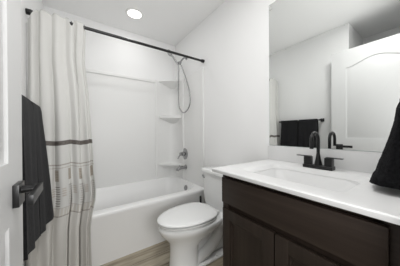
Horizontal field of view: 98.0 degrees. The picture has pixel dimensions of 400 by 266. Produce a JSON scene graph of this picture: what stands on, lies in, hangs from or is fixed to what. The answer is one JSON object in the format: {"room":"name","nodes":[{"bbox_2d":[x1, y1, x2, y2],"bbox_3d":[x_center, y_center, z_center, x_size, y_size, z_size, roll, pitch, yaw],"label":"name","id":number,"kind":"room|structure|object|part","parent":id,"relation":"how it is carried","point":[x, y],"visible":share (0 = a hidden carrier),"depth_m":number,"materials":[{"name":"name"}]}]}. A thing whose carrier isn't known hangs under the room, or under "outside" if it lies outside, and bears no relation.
{"room":"bathroom","nodes":[
{"label":"bathroom","id":0,"kind":"room"},
{"bbox_2d":[21,0,42,265],"bbox_3d":[-1.501,-0.119,0.876,0.866,2.440,1.721,-1,0,-35],"label":"wall","id":1,"kind":"structure","parent":0,"point":[33,5],"depth_m":1.18,"materials":[{"name":"white paint"}]},
{"bbox_2d":[43,5,174,80],"bbox_3d":[-1.410,-0.125,2.087,2.400,2.440,0.163,-1,0,-35],"label":"wall","id":2,"kind":"structure","parent":0,"point":[105,53],"depth_m":2.27,"materials":[{"name":"white paint"}]},
{"bbox_2d":[26,22,203,187],"bbox_3d":[-0.792,-0.058,1.959,1.534,1.440,0.753,-1,0,-35],"label":"tub surround","id":3,"kind":"object","parent":2,"relation":"attached to","point":[139,129],"visible":0.49,"depth_m":2.30,"materials":[{"name":"white plastic"}]},
{"bbox_3d":[-1.405,-0.053,1.514,0.019,1.440,0.723,-1,0,-35],"label":"panel","id":4,"kind":"part","parent":3,"relation":"part of","materials":[{"name":"white plastic"}]},
{"bbox_3d":[-1.116,-0.045,2.172,1.202,1.416,0.034,-1,0,-35],"label":"panel","id":5,"kind":"part","parent":3,"relation":"part of","materials":[{"name":"white plastic"}]},
{"bbox_2d":[159,115,180,123],"bbox_3d":[-0.431,-0.185,2.524,0.291,0.145,0.236,-1,0,-35],"label":"corner shelf","id":6,"kind":"object","parent":3,"relation":"attached to","point":[163,119],"depth_m":2.52,"materials":[{"name":"white plastic"}]},
{"bbox_2d":[159,80,180,88],"bbox_3d":[-0.434,-0.690,2.522,0.291,0.128,0.236,-1,0,-35],"label":"corner shelf","id":7,"kind":"object","parent":3,"relation":"attached to","point":[165,84],"depth_m":2.53,"materials":[{"name":"white plastic"}]},
{"bbox_2d":[159,162,181,165],"bbox_3d":[-0.427,0.479,2.527,0.291,0.080,0.236,-1,0,-35],"label":"corner shelf","id":8,"kind":"object","parent":3,"relation":"attached to","point":[160,163],"depth_m":2.50,"materials":[{"name":"white plastic"}]},
{"bbox_2d":[176,165,186,170],"bbox_3d":[-0.257,0.477,2.380,0.146,0.075,0.066,-1,0,-35],"label":"tub spout","id":9,"kind":"object","parent":3,"relation":"attached to","point":[184,166],"visible":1,"depth_m":2.36,"materials":[{"name":"silver metal"}]},
{"bbox_2d":[177,148,187,158],"bbox_3d":[-0.250,0.292,2.415,0.090,0.160,0.160,-1,0,-35],"label":"shower valve","id":10,"kind":"object","parent":3,"relation":"attached to","point":[184,153],"visible":0.98,"depth_m":2.40,"materials":[{"name":"silver metal"}]},
{"bbox_3d":[-0.162,-0.064,2.379,0.019,1.440,0.723,-1,0,-35],"label":"panel","id":11,"kind":"part","parent":3,"relation":"part of","materials":[{"name":"white plastic"}]},
{"bbox_2d":[42,0,224,45],"bbox_3d":[-0.658,-1.385,1.078,2.500,0.080,2.680,-1,0,-35],"label":"ceiling","id":12,"kind":"structure","parent":0,"point":[166,21],"depth_m":1.95,"materials":[{"name":"white paint"}]},
{"bbox_2d":[125,7,143,18],"bbox_3d":[-0.738,-1.343,1.960,0.192,0.010,0.192,-1,0,-35],"label":"recessed light","id":13,"kind":"object","parent":12,"relation":"in","point":[134,13],"visible":1,"depth_m":1.95,"materials":[{"name":"white paint"}]},
{"bbox_2d":[101,240,222,265],"bbox_3d":[-0.208,1.135,0.464,2.500,0.080,4.200,-1,0,-35],"label":"floor","id":14,"kind":"structure","parent":0,"point":[158,254],"depth_m":1.51,"materials":[{"name":"brown wood"}]},
{"bbox_2d":[91,176,205,265],"bbox_3d":[-0.774,0.876,1.944,1.532,0.429,0.796,-1,0,-35],"label":"bathtub","id":15,"kind":"object","parent":14,"relation":"on","point":[125,216],"visible":0.48,"depth_m":1.66,"materials":[{"name":"white ceramic"}]},
{"bbox_2d":[157,166,222,265],"bbox_3d":[-0.008,0.723,1.511,0.745,0.731,0.454,-1,0,-35],"label":"toilet","id":16,"kind":"object","parent":14,"relation":"on","point":[193,231],"visible":0.9,"depth_m":1.41,"materials":[{"name":"white ceramic"}]},
{"bbox_3d":[-0.108,0.675,1.441,0.501,0.030,0.372,-1,0,-35],"label":"lid","id":17,"kind":"part","parent":16,"relation":"part of","materials":[{"name":"white plastic"}]},
{"bbox_3d":[-0.106,0.703,1.443,0.493,0.024,0.368,-1,0,-35],"label":"seat","id":18,"kind":"part","parent":16,"relation":"part of","materials":[{"name":"white plastic"}]},
{"bbox_3d":[0.210,0.375,1.663,0.200,0.039,0.454,-1,0,-35],"label":"tank lid","id":19,"kind":"part","parent":16,"relation":"part of","materials":[{"name":"white ceramic"}]},
{"bbox_3d":[0.217,0.554,1.668,0.187,0.318,0.424,-1,0,-35],"label":"tank","id":20,"kind":"part","parent":16,"relation":"part of","materials":[{"name":"white ceramic"}]},
{"bbox_2d":[222,175,399,265],"bbox_3d":[0.551,0.658,0.898,0.543,0.857,0.720,-1,0,-35],"label":"vanity cabinet","id":21,"kind":"object","parent":14,"relation":"on","point":[263,226],"visible":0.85,"depth_m":0.69,"materials":[{"name":"brown wood"}]},
{"bbox_3d":[0.238,0.713,0.896,0.016,0.447,0.218,-1,0,-35],"label":"door panel","id":22,"kind":"part","parent":21,"relation":"part of","materials":[{"name":"brown wood"}]},
{"bbox_3d":[0.236,0.713,0.894,0.020,0.555,0.326,-1,0,-35],"label":"cabinet door","id":23,"kind":"part","parent":21,"relation":"part of","materials":[{"name":"brown wood"}]},
{"bbox_3d":[0.430,0.712,0.620,0.016,0.447,0.228,-1,0,-35],"label":"door panel","id":24,"kind":"part","parent":21,"relation":"part of","materials":[{"name":"brown wood"}]},
{"bbox_2d":[212,146,399,224],"bbox_3d":[0.529,0.224,0.895,0.582,0.246,0.769,-1,0,-35],"label":"countertop","id":25,"kind":"structure","parent":21,"relation":"on","point":[348,187],"depth_m":0.88,"materials":[{"name":"white stone"}]},
{"bbox_2d":[297,131,343,170],"bbox_3d":[0.662,0.099,0.996,0.123,0.216,0.234,-1,0,-35],"label":"faucet","id":26,"kind":"object","parent":25,"relation":"on","point":[328,165],"visible":1,"depth_m":1.00,"materials":[{"name":"black metal"}]},
{"bbox_3d":[0.660,0.164,1.060,0.038,0.048,0.036,-1,0,-35],"label":"handle","id":27,"kind":"part","parent":26,"relation":"part of","materials":[{"name":"black metal"}]},
{"bbox_3d":[0.660,0.090,0.994,0.117,0.198,0.042,-1,0,-35],"label":"spout","id":28,"kind":"part","parent":26,"relation":"part of","materials":[{"name":"black metal"}]},
{"bbox_3d":[0.691,0.196,1.016,0.054,0.020,0.150,-1,0,-35],"label":"plate","id":29,"kind":"part","parent":26,"relation":"part of","materials":[{"name":"black metal"}]},
{"bbox_3d":[0.722,0.164,0.971,0.038,0.048,0.036,-1,0,-35],"label":"handle","id":30,"kind":"part","parent":26,"relation":"part of","materials":[{"name":"black metal"}]},
{"bbox_3d":[0.428,0.712,0.618,0.020,0.555,0.336,-1,0,-35],"label":"cabinet door","id":31,"kind":"part","parent":21,"relation":"part of","materials":[{"name":"brown wood"}]},
{"bbox_2d":[175,0,381,166],"bbox_3d":[0.335,-0.134,1.768,0.100,2.440,2.680,-1,0,-35],"label":"wall","id":32,"kind":"structure","parent":0,"point":[232,41],"depth_m":1.69,"materials":[{"name":"white paint"}]},
{"bbox_2d":[25,8,204,62],"bbox_3d":[-0.584,-0.855,1.649,1.533,0.040,0.040,-1,0,-35],"label":"curtain rod","id":33,"kind":"object","parent":32,"relation":"attached to","point":[28,11],"visible":0.8,"depth_m":1.61,"materials":[{"name":"black metal"}]},
{"bbox_2d":[26,9,95,265],"bbox_3d":[-0.989,0.095,1.264,0.395,1.942,0.212,-1,0,-35],"label":"shower curtain","id":34,"kind":"object","parent":33,"relation":"hanging from","point":[57,78],"visible":0.85,"depth_m":1.27,"materials":[{"name":"fabric"}]},
{"bbox_2d":[167,49,190,112],"bbox_3d":[-0.274,-0.684,2.329,0.328,0.838,0.154,0,0,7],"label":"shower","id":35,"kind":"object","parent":32,"relation":"attached to","point":[169,54],"visible":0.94,"depth_m":2.32,"materials":[{"name":"silver metal"}]},
{"bbox_2d":[268,146,381,173],"bbox_3d":[0.760,0.153,1.056,0.020,0.107,0.769,-1,0,-35],"label":"backsplash","id":36,"kind":"structure","parent":32,"relation":"attached to","point":[366,162],"depth_m":1.00,"materials":[{"name":"white stone"}]},
{"bbox_2d":[269,0,399,151],"bbox_3d":[0.759,-0.453,1.059,0.009,1.098,0.752,-1,0,-35],"label":"wall mirror","id":37,"kind":"object","parent":32,"relation":"attached to","point":[334,65],"visible":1,"depth_m":1.02,"materials":[{"name":"clear glass"}]},
{"bbox_3d":[0.130,-0.126,0.066,2.180,2.440,0.120,-1,0,-35],"label":"wall","id":38,"kind":"structure","parent":0,"visible":0},
{"bbox_2d":[0,0,42,265],"bbox_3d":[-0.379,0.057,0.282,0.098,2.058,0.814,-1,0,-35],"label":"door","id":39,"kind":"structure","parent":38,"relation":"in","point":[13,189],"depth_m":0.51,"materials":[{"name":"grey paint"}]},
{"bbox_3d":[-0.493,0.179,0.523,0.013,0.026,0.149,-1,0,-35],"label":"handle lever","id":40,"kind":"part","parent":39,"relation":"part of","materials":[{"name":"black metal"}]},
{"bbox_3d":[0.740,-0.297,0.588,0.179,0.178,0.038,-1,0,-35],"label":"towel ring","id":41,"kind":"object","parent":38,"relation":"attached to","visible":0},
{"bbox_2d":[369,101,399,189],"bbox_3d":[0.714,-0.018,0.634,0.233,0.439,0.134,-1,0,-35],"label":"hand towel","id":42,"kind":"object","parent":41,"relation":"hanging from","point":[386,173],"visible":1,"depth_m":0.57,"materials":[{"name":"black fabric"}]},
{"bbox_3d":[-0.949,-0.157,0.911,0.081,0.044,0.622,-1,0,-35],"label":"towel bar","id":43,"kind":"object","parent":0,"visible":0},
{"bbox_2d":[22,95,39,260],"bbox_3d":[-0.833,0.189,0.826,0.077,0.727,0.253,-1,0,-35],"label":"bath towel","id":44,"kind":"object","parent":43,"relation":"hanging from","point":[31,221],"visible":0.45,"depth_m":0.81,"materials":[{"name":"black fabric"}]},
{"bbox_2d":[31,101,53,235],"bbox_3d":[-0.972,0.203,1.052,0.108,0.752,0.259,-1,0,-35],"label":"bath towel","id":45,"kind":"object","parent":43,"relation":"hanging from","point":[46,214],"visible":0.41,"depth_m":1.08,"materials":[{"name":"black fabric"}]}
]}

